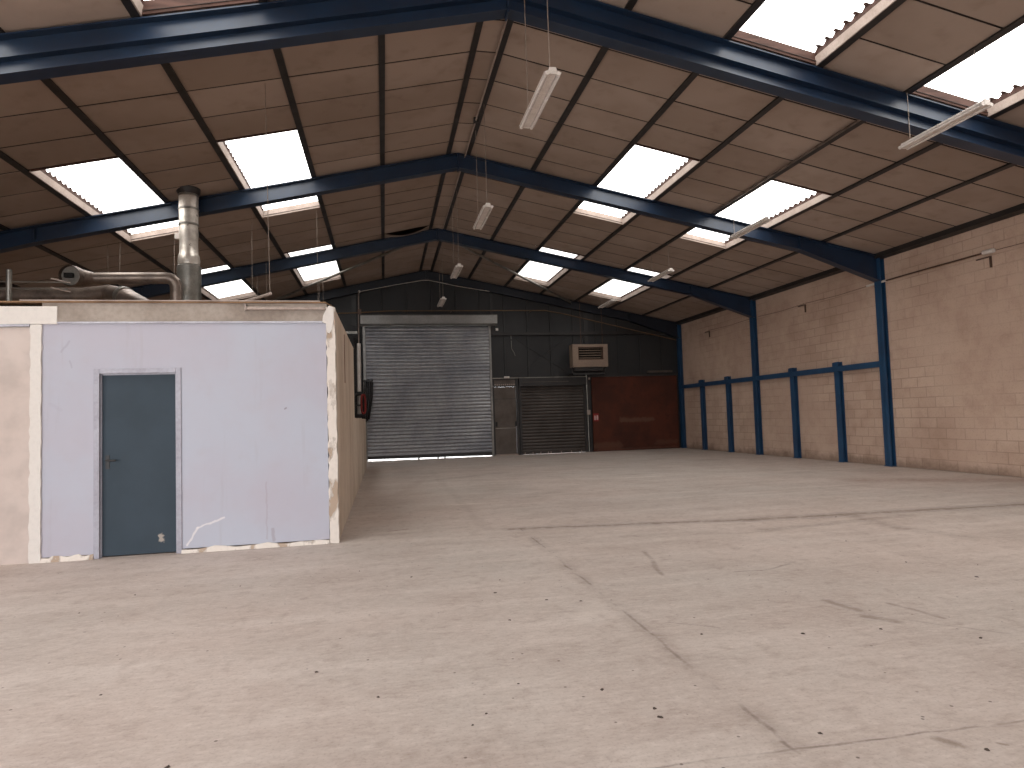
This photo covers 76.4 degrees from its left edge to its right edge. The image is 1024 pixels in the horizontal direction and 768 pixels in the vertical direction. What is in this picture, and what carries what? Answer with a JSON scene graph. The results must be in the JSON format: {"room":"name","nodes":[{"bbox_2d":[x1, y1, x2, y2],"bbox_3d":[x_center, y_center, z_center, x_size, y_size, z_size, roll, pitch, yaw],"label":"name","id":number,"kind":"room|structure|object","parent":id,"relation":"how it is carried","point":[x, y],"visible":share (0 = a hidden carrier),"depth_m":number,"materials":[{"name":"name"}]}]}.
{"room":"empty warehouse","nodes":[
{"label":"empty warehouse","id":0,"kind":"room"},
{"bbox_2d":[0,323,329,564],"bbox_3d":[-5.969,0.656,7.059,7.682,2.615,0.150,-1,-3,-11],"label":"wall","id":1,"kind":"structure","parent":0,"point":[255,438],"depth_m":7.46,"materials":[{"name":"white paint"}]},
{"bbox_2d":[0,324,29,326],"bbox_3d":[-7.536,-0.595,6.741,4.537,0.025,0.050,-1,-3,-11],"label":"trim","id":2,"kind":"structure","parent":1,"relation":"on","point":[1,325],"depth_m":7.13,"materials":[{"name":"metal"}]},
{"bbox_2d":[0,306,57,324],"bbox_3d":[-7.421,-0.709,6.841,4.807,0.200,0.170,-1,-3,-11],"label":"beam","id":3,"kind":"structure","parent":1,"relation":"on","point":[32,315],"depth_m":7.17,"materials":[{"name":"white paint"}]},
{"bbox_2d":[93,368,182,558],"bbox_3d":[-4.210,0.875,7.373,0.904,2.100,0.145,-1,-3,-11],"label":"door","id":4,"kind":"structure","parent":1,"relation":"in","point":[137,508],"depth_m":7.36,"materials":[{"name":"blue wood"}]},
{"bbox_2d":[40,539,329,562],"bbox_3d":[-3.639,1.877,7.401,3.030,0.065,0.139,-1,-3,-11],"label":"baseboard","id":5,"kind":"structure","parent":1,"relation":"attached to","point":[77,557],"depth_m":7.42,"materials":[{"name":"beige paint"}]},
{"bbox_2d":[42,303,327,321],"bbox_3d":[-3.725,-0.821,7.582,3.045,0.215,0.154,-1,-3,-11],"label":"beam","id":6,"kind":"structure","parent":1,"relation":"on","point":[67,312],"depth_m":7.47,"materials":[{"name":"grey concrete"}]},
{"bbox_2d":[244,304,324,310],"bbox_3d":[-2.678,-0.906,7.689,0.905,0.070,0.044,-1,-3,-11],"label":"board","id":7,"kind":"object","parent":6,"relation":"attached to","point":[246,308],"visible":1,"depth_m":7.67,"materials":[{"name":"beige wood"}]},
{"bbox_2d":[57,321,322,323],"bbox_3d":[-3.733,-0.709,7.500,2.988,0.020,0.038,-1,-3,-11],"label":"trim","id":8,"kind":"structure","parent":1,"relation":"on","point":[133,321],"depth_m":7.49,"materials":[{"name":"metal"}]},
{"bbox_2d":[0,301,332,306],"bbox_3d":[-6.444,-0.732,9.543,7.772,0.070,5.105,-1,-3,-11],"label":"roof","id":9,"kind":"structure","parent":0,"point":[2,303],"depth_m":7.35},
{"bbox_2d":[0,269,70,300],"bbox_3d":[-7.844,-1.170,8.938,3.124,0.829,0.124,-1,-3,-13],"label":"guard rail","id":10,"kind":"object","parent":9,"relation":"on","point":[8,281],"visible":0.88,"depth_m":9.19,"materials":[{"name":"metal"}]},
{"bbox_2d":[0,284,148,300],"bbox_3d":[-7.793,-1.172,10.761,4.968,1.016,1.037,-2,-3,3],"label":"duct","id":11,"kind":"object","parent":9,"relation":"on","point":[103,292],"visible":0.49,"depth_m":10.88,"materials":[{"name":"metal"}]},
{"bbox_2d":[58,265,182,299],"bbox_3d":[-6.265,-1.304,10.473,1.728,1.154,0.405,-1,-3,-11],"label":"duct","id":12,"kind":"object","parent":9,"relation":"on","point":[78,277],"visible":0.88,"depth_m":10.52,"materials":[{"name":"metal"}]},
{"bbox_2d":[19,300,319,301],"bbox_3d":[-3.852,-0.954,7.477,3.180,0.012,0.045,-1,-3,-11],"label":"trim","id":13,"kind":"structure","parent":9,"relation":"on","point":[19,300],"depth_m":7.50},
{"bbox_2d":[174,185,201,299],"bbox_3d":[-5.966,-2.210,12.000,0.440,3.100,0.420,-1,-3,-11],"label":"flue pipe","id":14,"kind":"object","parent":9,"relation":"on","point":[188,268],"visible":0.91,"depth_m":11.89,"materials":[{"name":"metal"}]},
{"bbox_2d":[0,0,475,299],"bbox_3d":[-5.093,-4.034,7.157,10.282,2.408,32.830,-1,-3,-11],"label":"ceiling","id":15,"kind":"structure","parent":0,"point":[335,84],"depth_m":10.39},
{"bbox_2d":[0,224,120,286],"bbox_3d":[-8.110,-3.183,6.516,0.090,0.226,32.510,-1,-3,-11],"label":"purlin","id":16,"kind":"structure","parent":15,"relation":"attached to","point":[2,227],"depth_m":13.60,"materials":[{"name":"metal"}]},
{"bbox_2d":[28,156,178,241],"bbox_3d":[-7.131,-3.394,12.043,1.322,0.507,4.040,-1,-3,-11],"label":"window","id":17,"kind":"structure","parent":15,"relation":"attached to","point":[101,185],"depth_m":11.44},
{"bbox_2d":[0,150,210,299],"bbox_3d":[-6.805,-3.509,6.791,0.090,0.226,32.510,-1,-3,-11],"label":"purlin","id":18,"kind":"structure","parent":15,"relation":"attached to","point":[5,157],"depth_m":11.17,"materials":[{"name":"metal"}]},
{"bbox_2d":[0,27,265,299],"bbox_3d":[-5.500,-3.835,7.066,0.090,0.226,32.510,-1,-3,-11],"label":"purlin","id":19,"kind":"structure","parent":15,"relation":"attached to","point":[49,83],"depth_m":9.85,"materials":[{"name":"metal"}]},
{"bbox_2d":[131,0,258,15],"bbox_3d":[-3.108,-4.458,5.392,1.322,0.507,4.060,-1,-3,-11],"label":"window","id":20,"kind":"structure","parent":15,"relation":"attached to","point":[140,5],"depth_m":7.28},
{"bbox_2d":[176,264,256,299],"bbox_3d":[-8.533,-2.985,19.186,1.322,0.507,4.340,-1,-3,-11],"label":"window","id":21,"kind":"structure","parent":15,"relation":"attached to","point":[238,289],"depth_m":20.25,"materials":[{"name":"white plastic"}]},
{"bbox_2d":[246,88,271,299],"bbox_3d":[-3.608,-2.571,8.996,0.529,3.365,0.074,0,-3,-27],"label":"fluorescent light","id":22,"kind":"object","parent":15,"relation":"hanging from","point":[269,293],"visible":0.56,"depth_m":9.08,"materials":[{"name":"metal"}]},
{"bbox_2d":[216,128,319,217],"bbox_3d":[-4.521,-4.046,12.593,1.322,0.507,4.040,-1,-3,-11],"label":"window","id":23,"kind":"structure","parent":15,"relation":"attached to","point":[246,155],"depth_m":12.10,"materials":[{"name":"white plastic"}]},
{"bbox_2d":[283,244,340,286],"bbox_3d":[-5.923,-3.637,19.735,1.322,0.507,4.340,-1,-3,-11],"label":"window","id":24,"kind":"structure","parent":15,"relation":"attached to","point":[307,275],"depth_m":20.61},
{"bbox_2d":[316,209,317,274],"bbox_3d":[-4.374,-2.043,14.681,0.014,3.880,0.009,-1,-3,-11],"label":"wire","id":25,"kind":"object","parent":15,"relation":"hanging from","point":[316,209],"visible":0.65,"depth_m":14.72,"materials":[{"name":"grey metal"}]},
{"bbox_2d":[336,312,366,536],"bbox_3d":[-3.387,0.806,13.987,0.140,2.860,12.400,-1,-3,-11],"label":"wall","id":26,"kind":"structure","parent":0,"point":[345,376],"depth_m":10.07,"materials":[{"name":"beige paint"}]},
{"bbox_2d":[344,335,344,367],"bbox_3d":[-2.486,-0.375,9.669,0.006,0.720,0.060,-1,-3,-11],"label":"strap","id":27,"kind":"object","parent":26,"relation":"attached to","point":[344,335],"visible":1,"depth_m":9.65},
{"bbox_2d":[302,270,680,450],"bbox_3d":[-3.110,-0.851,24.006,20.324,7.171,0.120,-1,-3,-11],"label":"wall","id":28,"kind":"structure","parent":0,"point":[627,354],"depth_m":24.74,"materials":[{"name":"black metal"}]},
{"bbox_2d":[346,331,356,342],"bbox_3d":[-5.771,-1.694,23.384,0.390,0.400,0.190,-1,-3,-11],"label":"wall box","id":29,"kind":"object","parent":28,"relation":"attached to","point":[350,336],"visible":0.73,"depth_m":23.30,"materials":[{"name":"black metal"}]},
{"bbox_2d":[351,296,355,325],"bbox_3d":[-5.724,-2.649,23.532,0.160,1.078,0.045,-1,-3,-11],"label":"post","id":30,"kind":"object","parent":28,"relation":"attached to","point":[353,298],"visible":1,"depth_m":23.51,"materials":[{"name":"grey metal"}]},
{"bbox_2d":[360,314,496,461],"bbox_3d":[-2.935,0.095,23.701,4.940,5.240,0.460,-1,-3,-11],"label":"door","id":31,"kind":"structure","parent":28,"relation":"in","point":[433,390],"depth_m":23.80,"materials":[{"name":"grey metal"}]},
{"bbox_2d":[363,380,372,421],"bbox_3d":[-5.164,0.656,23.282,0.411,1.623,0.091,-1,-3,-11],"label":"cable bundle","id":32,"kind":"object","parent":31,"relation":"hanging from","point":[369,400],"visible":0.78,"depth_m":23.27,"materials":[{"name":"black rubber"}]},
{"bbox_2d":[490,294,492,313],"bbox_3d":[-0.773,-2.806,24.513,0.100,1.178,0.045,-1,-3,-11],"label":"post","id":33,"kind":"object","parent":28,"relation":"attached to","point":[491,297],"visible":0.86,"depth_m":24.50,"materials":[{"name":"grey metal"}]},
{"bbox_2d":[492,379,520,455],"bbox_3d":[-0.218,1.235,24.355,0.985,2.860,0.135,-1,-3,-11],"label":"door","id":34,"kind":"structure","parent":28,"relation":"in","point":[505,391],"depth_m":24.33,"materials":[{"name":"grey metal"}]},
{"bbox_2d":[337,309,675,339],"bbox_3d":[0.102,-2.164,24.421,12.855,1.208,0.490,-1,-3,-11],"label":"gas pipe","id":35,"kind":"object","parent":28,"relation":"attached to","point":[358,310],"visible":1,"depth_m":24.07,"materials":[{"name":"black metal"}]},
{"bbox_2d":[492,376,585,378],"bbox_3d":[1.044,-0.245,24.654,3.630,0.035,0.160,-1,-3,-11],"label":"lintel","id":36,"kind":"object","parent":28,"relation":"attached to","point":[562,376],"visible":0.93,"depth_m":24.53,"materials":[{"name":"metal"}]},
{"bbox_2d":[515,338,568,374],"bbox_3d":[1.151,-1.062,24.773,2.109,1.413,0.038,-1,-3,-11],"label":"brace","id":37,"kind":"object","parent":28,"relation":"attached to","point":[515,338],"visible":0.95,"depth_m":24.77,"materials":[{"name":"grey metal"}]},
{"bbox_2d":[518,377,587,454],"bbox_3d":[1.575,1.192,24.628,2.620,2.860,0.255,-1,-3,-11],"label":"door","id":38,"kind":"structure","parent":28,"relation":"in","point":[552,411],"depth_m":24.66,"materials":[{"name":"grey metal"}]},
{"bbox_2d":[491,331,663,335],"bbox_3d":[2.865,-1.959,25.130,7.440,0.120,0.140,-1,-3,-11],"label":"rail","id":39,"kind":"object","parent":28,"relation":"attached to","point":[582,332],"visible":1,"depth_m":25.03,"materials":[{"name":"metal"}]},
{"bbox_2d":[590,373,679,451],"bbox_3d":[4.811,1.089,25.317,3.600,2.930,0.120,-1,-3,-11],"label":"door","id":40,"kind":"structure","parent":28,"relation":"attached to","point":[636,411],"depth_m":25.30,"materials":[{"name":"brown metal"}]},
{"bbox_2d":[593,413,598,420],"bbox_3d":[3.226,1.277,24.976,0.210,0.300,0.015,-1,-3,-11],"label":"fire sign","id":41,"kind":"object","parent":40,"relation":"attached to","point":[595,415],"visible":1,"depth_m":24.97,"materials":[{"name":"plastic"}]},
{"bbox_2d":[646,370,672,372],"bbox_3d":[5.810,-0.494,25.634,1.050,0.080,0.100,-1,-3,-11],"label":"batten","id":42,"kind":"object","parent":28,"relation":"attached to","point":[652,371],"visible":1,"depth_m":25.59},
{"bbox_2d":[0,448,1023,767],"bbox_3d":[0.131,1.891,7.894,20.324,0.150,32.630,-1,-3,-11],"label":"floor","id":43,"kind":"structure","parent":0,"point":[214,658],"depth_m":4.33,"materials":[{"name":"concrete"}]},
{"bbox_2d":[28,325,42,563],"bbox_3d":[-5.226,0.647,7.189,0.122,2.600,0.170,-1,-3,-11],"label":"post","id":44,"kind":"object","parent":43,"relation":"on","point":[35,401],"visible":0.77,"depth_m":7.11,"materials":[{"name":"white paint"}]},
{"bbox_2d":[325,307,339,543],"bbox_3d":[-2.153,0.482,7.822,0.114,2.800,0.190,-1,-3,-11],"label":"pillar","id":45,"kind":"structure","parent":43,"relation":"on","point":[333,460],"depth_m":7.73,"materials":[{"name":"beige paint"}]},
{"bbox_2d":[322,306,333,333],"bbox_3d":[-2.201,-0.770,7.796,0.134,0.337,0.030,-1,-3,-11],"label":"patch","id":46,"kind":"structure","parent":45,"relation":"attached to","point":[328,317],"depth_m":7.78,"materials":[{"name":"white paint"}]},
{"bbox_2d":[357,291,361,418],"bbox_3d":[-5.422,-0.279,23.061,0.170,6.081,0.140,-1,-3,-11],"label":"downpipe","id":47,"kind":"object","parent":43,"relation":"on","point":[358,343],"visible":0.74,"depth_m":23.02,"materials":[{"name":"black plastic"}]},
{"bbox_2d":[352,337,366,417],"bbox_3d":[-5.371,-0.228,22.877,0.489,2.846,0.266,-1,-3,-7],"label":"coiled hose","id":48,"kind":"object","parent":47,"relation":"hanging from","point":[363,410],"visible":0.91,"depth_m":22.78,"materials":[{"name":"black rubber"}]},
{"bbox_2d":[131,228,763,454],"bbox_3d":[-2.054,-1.026,18.642,19.920,6.908,0.240,-1,-3,-11],"label":"frame","id":49,"kind":"object","parent":43,"relation":"on","point":[739,304],"visible":0.57,"depth_m":19.16,"materials":[{"name":"blue paint"}]},
{"bbox_2d":[274,247,403,299],"bbox_3d":[-5.557,-3.490,20.631,7.118,1.330,0.128,-4,-3,30],"label":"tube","id":50,"kind":"object","parent":49,"relation":"attached to","point":[393,250],"visible":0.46,"depth_m":20.54,"materials":[{"name":"metal"}]},
{"bbox_2d":[461,246,571,303],"bbox_3d":[0.124,-3.710,21.810,0.128,1.210,7.118,-4,-4,36],"label":"tube","id":51,"kind":"object","parent":49,"relation":"attached to","point":[466,248],"visible":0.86,"depth_m":21.77,"materials":[{"name":"metal"}]},
{"bbox_2d":[0,153,896,466],"bbox_3d":[-1.020,-1.329,13.370,19.920,6.908,0.240,-1,-3,-11],"label":"frame","id":52,"kind":"object","parent":43,"relation":"on","point":[862,264],"visible":1,"depth_m":13.65,"materials":[{"name":"blue paint"}]},
{"bbox_2d":[283,270,686,447],"bbox_3d":[-3.066,-0.731,23.797,19.920,6.908,0.240,-1,-3,-11],"label":"frame","id":53,"kind":"object","parent":43,"relation":"on","point":[669,328],"visible":0.62,"depth_m":24.66,"materials":[{"name":"blue paint"}]},
{"bbox_2d":[358,280,489,292],"bbox_3d":[-3.177,-3.563,23.805,4.761,0.489,0.060,-1,-3,-11],"label":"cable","id":54,"kind":"object","parent":53,"relation":"attached to","point":[420,280],"visible":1,"depth_m":23.76,"materials":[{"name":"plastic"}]},
{"bbox_2d":[0,0,1023,166],"bbox_3d":[0.034,-1.636,8.001,19.920,6.908,0.240,-1,-3,-11],"label":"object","id":55,"kind":"structure","parent":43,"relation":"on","point":[77,49],"depth_m":8.03,"materials":[{"name":"blue paint"}]},
{"bbox_2d":[0,276,26,286],"bbox_3d":[-9.676,-2.753,6.184,0.160,0.306,32.510,-1,-3,-11],"label":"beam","id":56,"kind":"structure","parent":55,"relation":"attached to","point":[2,284],"depth_m":14.37,"materials":[{"name":"metal"}]},
{"bbox_2d":[121,0,307,294],"bbox_3d":[-4.195,-4.161,7.341,0.090,0.226,32.510,-1,-3,-11],"label":"purlin","id":57,"kind":"structure","parent":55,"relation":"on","point":[128,4],"depth_m":9.89,"materials":[{"name":"metal"}]},
{"bbox_2d":[258,0,346,286],"bbox_3d":[-2.890,-4.487,7.615,0.090,0.226,32.510,-1,-3,-11],"label":"purlin","id":58,"kind":"structure","parent":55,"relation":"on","point":[277,52],"depth_m":10.70,"materials":[{"name":"metal"}]},
{"bbox_2d":[378,34,384,278],"bbox_3d":[-1.585,-4.813,7.890,0.090,0.226,32.510,-1,-3,-11],"label":"purlin","id":59,"kind":"structure","parent":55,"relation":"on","point":[381,38],"depth_m":11.13,"materials":[{"name":"metal"}]},
{"bbox_2d":[419,21,483,270],"bbox_3d":[-0.281,-5.139,8.165,0.090,0.226,32.510,-1,-3,-11],"label":"purlin","id":60,"kind":"structure","parent":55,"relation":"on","point":[478,28],"depth_m":11.42,"materials":[{"name":"metal"}]},
{"bbox_2d":[430,19,513,270],"bbox_3d":[0.117,-5.152,8.244,0.090,0.224,32.510,-1,-3,-11],"label":"purlin","id":61,"kind":"structure","parent":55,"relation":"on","point":[509,24],"depth_m":11.48,"materials":[{"name":"metal"}]},
{"bbox_2d":[437,268,446,306],"bbox_3d":[-2.204,-3.429,20.178,0.194,1.875,1.308,-1,-3,-11],"label":"fluorescent light","id":62,"kind":"object","parent":61,"relation":"hanging from","point":[442,300],"visible":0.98,"depth_m":19.99,"materials":[{"name":"metal"}]},
{"bbox_2d":[450,210,462,278],"bbox_3d":[-1.396,-3.664,16.063,0.194,1.875,1.308,-1,-3,-11],"label":"fluorescent light","id":63,"kind":"object","parent":61,"relation":"hanging from","point":[457,269],"visible":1,"depth_m":15.85,"materials":[{"name":"metal"}]},
{"bbox_2d":[443,19,507,227],"bbox_3d":[-0.965,-4.745,13.454,0.080,0.090,10.400,-1,-3,-11],"label":"conduit pipe","id":64,"kind":"object","parent":61,"relation":"attached to","point":[475,120],"visible":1,"depth_m":11.37,"materials":[{"name":"grey metal"}]},
{"bbox_2d":[473,112,493,229],"bbox_3d":[-0.560,-3.908,11.801,0.194,1.875,1.308,-1,-3,-11],"label":"fluorescent light","id":65,"kind":"object","parent":61,"relation":"hanging from","point":[486,209],"visible":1,"depth_m":11.59,"materials":[{"name":"metal"}]},
{"bbox_2d":[519,0,560,129],"bbox_3d":[0.277,-4.153,7.539,0.194,1.875,1.308,-1,-3,-11],"label":"fluorescent light","id":66,"kind":"object","parent":61,"relation":"hanging from","point":[550,77],"visible":1,"depth_m":7.38,"materials":[{"name":"white metal"}]},
{"bbox_2d":[467,0,637,278],"bbox_3d":[1.467,-4.907,8.495,0.090,0.224,32.510,-1,-3,-11],"label":"purlin","id":67,"kind":"structure","parent":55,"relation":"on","point":[630,4],"depth_m":11.46,"materials":[{"name":"metal"}]},
{"bbox_2d":[504,0,765,286],"bbox_3d":[2.817,-4.661,8.745,0.090,0.224,32.510,-1,-3,-11],"label":"purlin","id":68,"kind":"structure","parent":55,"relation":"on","point":[755,6],"depth_m":10.94,"materials":[{"name":"metal"}]},
{"bbox_2d":[539,0,905,293],"bbox_3d":[4.167,-4.415,8.996,0.090,0.224,32.510,-1,-3,-11],"label":"purlin","id":69,"kind":"structure","parent":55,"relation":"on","point":[897,3],"depth_m":10.55,"materials":[{"name":"metal"}]},
{"bbox_2d":[574,15,1023,300],"bbox_3d":[5.517,-4.170,9.247,0.090,0.224,32.510,-1,-3,-11],"label":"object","id":70,"kind":"structure","parent":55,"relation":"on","point":[1015,24],"depth_m":9.10,"materials":[{"name":"metal"}]},
{"bbox_2d":[567,300,607,375],"bbox_3d":[2.817,-1.758,24.751,1.390,2.842,0.842,-1,-3,-11],"label":"heater","id":71,"kind":"object","parent":70,"relation":"hanging from","point":[582,357],"visible":0.99,"depth_m":24.38,"materials":[{"name":"beige metal"}]},
{"bbox_2d":[573,367,602,371],"bbox_3d":[2.842,-0.557,24.525,1.100,0.140,0.340,-1,-3,-11],"label":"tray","id":72,"kind":"object","parent":71,"relation":"on","point":[575,369],"depth_m":24.37,"materials":[{"name":"grey metal"}]},
{"bbox_2d":[598,279,615,307],"bbox_3d":[3.111,-2.988,21.451,0.194,0.769,1.308,-1,-3,-11],"label":"fluorescent light","id":73,"kind":"object","parent":70,"relation":"hanging from","point":[611,301],"visible":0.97,"depth_m":21.31,"materials":[{"name":"metal"}]},
{"bbox_2d":[648,254,673,281],"bbox_3d":[3.928,-3.227,17.287,0.194,0.769,1.308,-1,-3,-11],"label":"fluorescent light","id":74,"kind":"object","parent":70,"relation":"hanging from","point":[670,270],"visible":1,"depth_m":17.15,"materials":[{"name":"metal"}]},
{"bbox_2d":[728,184,770,239],"bbox_3d":[4.745,-3.465,13.123,0.194,0.769,1.308,-1,-3,-11],"label":"fluorescent light","id":75,"kind":"object","parent":70,"relation":"hanging from","point":[764,220],"visible":1,"depth_m":13.00,"materials":[{"name":"metal"}]},
{"bbox_2d":[712,119,860,213],"bbox_3d":[4.886,-3.908,12.053,0.060,0.060,4.700,-1,-3,-11],"label":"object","id":76,"kind":"structure","parent":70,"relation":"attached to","point":[858,120],"depth_m":11.54,"materials":[{"name":"black metal"}]},
{"bbox_2d":[898,50,992,149],"bbox_3d":[5.639,-3.726,8.567,0.194,0.769,1.308,-1,-3,-11],"label":"fluorescent light","id":77,"kind":"object","parent":70,"relation":"hanging from","point":[984,104],"visible":1,"depth_m":8.43,"materials":[{"name":"white metal"}]},
{"bbox_2d":[676,203,1023,324],"bbox_3d":[9.644,-3.382,10.012,0.160,0.302,32.510,-1,-3,-11],"label":"beam","id":78,"kind":"structure","parent":55,"relation":"attached to","point":[1018,209],"depth_m":14.39,"materials":[{"name":"metal"}]},
{"bbox_2d":[583,313,591,451],"bbox_3d":[2.916,-0.067,25.080,0.160,5.334,0.045,-1,-3,-11],"label":"post","id":79,"kind":"object","parent":43,"relation":"on","point":[585,322],"visible":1,"depth_m":25.05,"materials":[{"name":"grey metal"}]},
{"bbox_2d":[586,375,591,451],"bbox_3d":[2.946,1.110,24.854,0.160,2.960,0.072,-1,-3,-11],"label":"conduit pipe","id":80,"kind":"object","parent":43,"relation":"on","point":[588,411],"visible":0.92,"depth_m":24.83,"materials":[{"name":"metal"}]},
{"bbox_2d":[681,376,751,451],"bbox_3d":[7.203,1.077,23.024,0.154,2.570,5.062,-1,-3,-11],"label":"frame","id":81,"kind":"object","parent":43,"relation":"on","point":[727,381],"visible":1,"depth_m":22.20,"materials":[{"name":"blue paint"}]},
{"bbox_2d":[756,361,878,461],"bbox_3d":[8.226,0.778,17.810,0.154,2.570,5.182,-1,-3,-11],"label":"frame","id":82,"kind":"object","parent":43,"relation":"on","point":[837,368],"visible":1,"depth_m":16.83,"materials":[{"name":"blue paint"}]},
{"bbox_2d":[422,0,1023,321],"bbox_3d":[4.906,-4.355,9.138,10.451,2.198,32.830,-1,-3,-11],"label":"ceiling","id":83,"kind":"structure","parent":0,"point":[918,38],"depth_m":11.60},
{"bbox_2d":[514,246,584,285],"bbox_3d":[1.062,-3.849,21.118,1.350,0.484,4.340,-1,-3,-11],"label":"window","id":84,"kind":"structure","parent":83,"relation":"attached to","point":[545,274],"depth_m":21.94,"materials":[{"name":"white plastic"}]},
{"bbox_2d":[588,266,671,301],"bbox_3d":[3.763,-3.358,21.620,1.350,0.484,4.340,-1,-3,-11],"label":"window","id":85,"kind":"structure","parent":83,"relation":"attached to","point":[617,288],"depth_m":22.56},
{"bbox_2d":[574,143,699,224],"bbox_3d":[2.464,-4.258,13.976,1.350,0.484,4.040,-1,-3,-11],"label":"window","id":86,"kind":"structure","parent":83,"relation":"attached to","point":[645,171],"depth_m":13.52,"materials":[{"name":"white plastic"}]},
{"bbox_2d":[680,179,831,248],"bbox_3d":[5.164,-3.767,14.478,1.350,0.484,4.040,-1,-3,-11],"label":"window","id":87,"kind":"structure","parent":83,"relation":"attached to","point":[782,200],"depth_m":13.98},
{"bbox_2d":[731,0,895,65],"bbox_3d":[3.877,-4.671,6.775,1.350,0.484,4.060,-1,-3,-11],"label":"window","id":88,"kind":"structure","parent":83,"relation":"attached to","point":[811,29],"depth_m":8.36,"materials":[{"name":"white plastic"}]},
{"bbox_2d":[609,99,1023,308],"bbox_3d":[6.867,-3.924,9.498,0.090,0.224,32.510,-1,-3,-11],"label":"roof purlin","id":89,"kind":"structure","parent":83,"relation":"attached to","point":[935,144],"depth_m":12.06,"materials":[{"name":"metal"}]},
{"bbox_2d":[643,163,1015,315],"bbox_3d":[8.217,-3.679,9.749,0.090,0.224,32.510,-1,-3,-11],"label":"roof purlin","id":90,"kind":"structure","parent":83,"relation":"attached to","point":[1008,165],"depth_m":13.21,"materials":[{"name":"metal"}]},
{"bbox_2d":[911,24,1023,116],"bbox_3d":[6.578,-4.180,7.277,1.350,0.484,4.060,-1,-3,-11],"label":"window","id":91,"kind":"structure","parent":83,"relation":"attached to","point":[1000,65],"depth_m":8.85,"materials":[{"name":"white plastic"}]},
{"bbox_2d":[681,213,1023,477],"bbox_3d":[9.929,-0.881,9.925,0.200,4.970,32.530,-1,-3,-11],"label":"wall","id":92,"kind":"structure","parent":0,"point":[956,329],"depth_m":14.87,"materials":[{"name":"beige brick"}]},
{"bbox_2d":[712,243,1021,329],"bbox_3d":[8.512,-2.331,16.349,0.012,0.041,14.500,-1,-3,-11],"label":"wire","id":93,"kind":"object","parent":92,"relation":"attached to","point":[1020,243],"visible":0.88,"depth_m":17.48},
{"bbox_2d":[866,248,995,286],"bbox_3d":[8.890,-2.466,14.083,0.090,0.091,3.341,-1,-3,-11],"label":"pipe","id":94,"kind":"object","parent":92,"relation":"attached to","point":[992,250],"visible":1,"depth_m":13.52,"materials":[{"name":"grey metal"}]},
{"bbox_2d":[976,256,991,267],"bbox_3d":[9.219,-2.354,12.712,0.049,0.220,0.300,-1,-3,-11],"label":"wall bracket","id":95,"kind":"object","parent":92,"relation":"attached to","point":[989,257],"visible":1,"depth_m":12.59,"materials":[{"name":"metal"}]},
{"label":"outside","id":96,"kind":"structure","parent":0,"visible":0},
{"bbox_2d":[368,455,491,460],"bbox_3d":[-4.099,4.037,47.008,70.000,0.140,45.860,-1,-3,-11],"label":"ground","id":97,"kind":"structure","parent":96,"point":[486,455],"depth_m":24.52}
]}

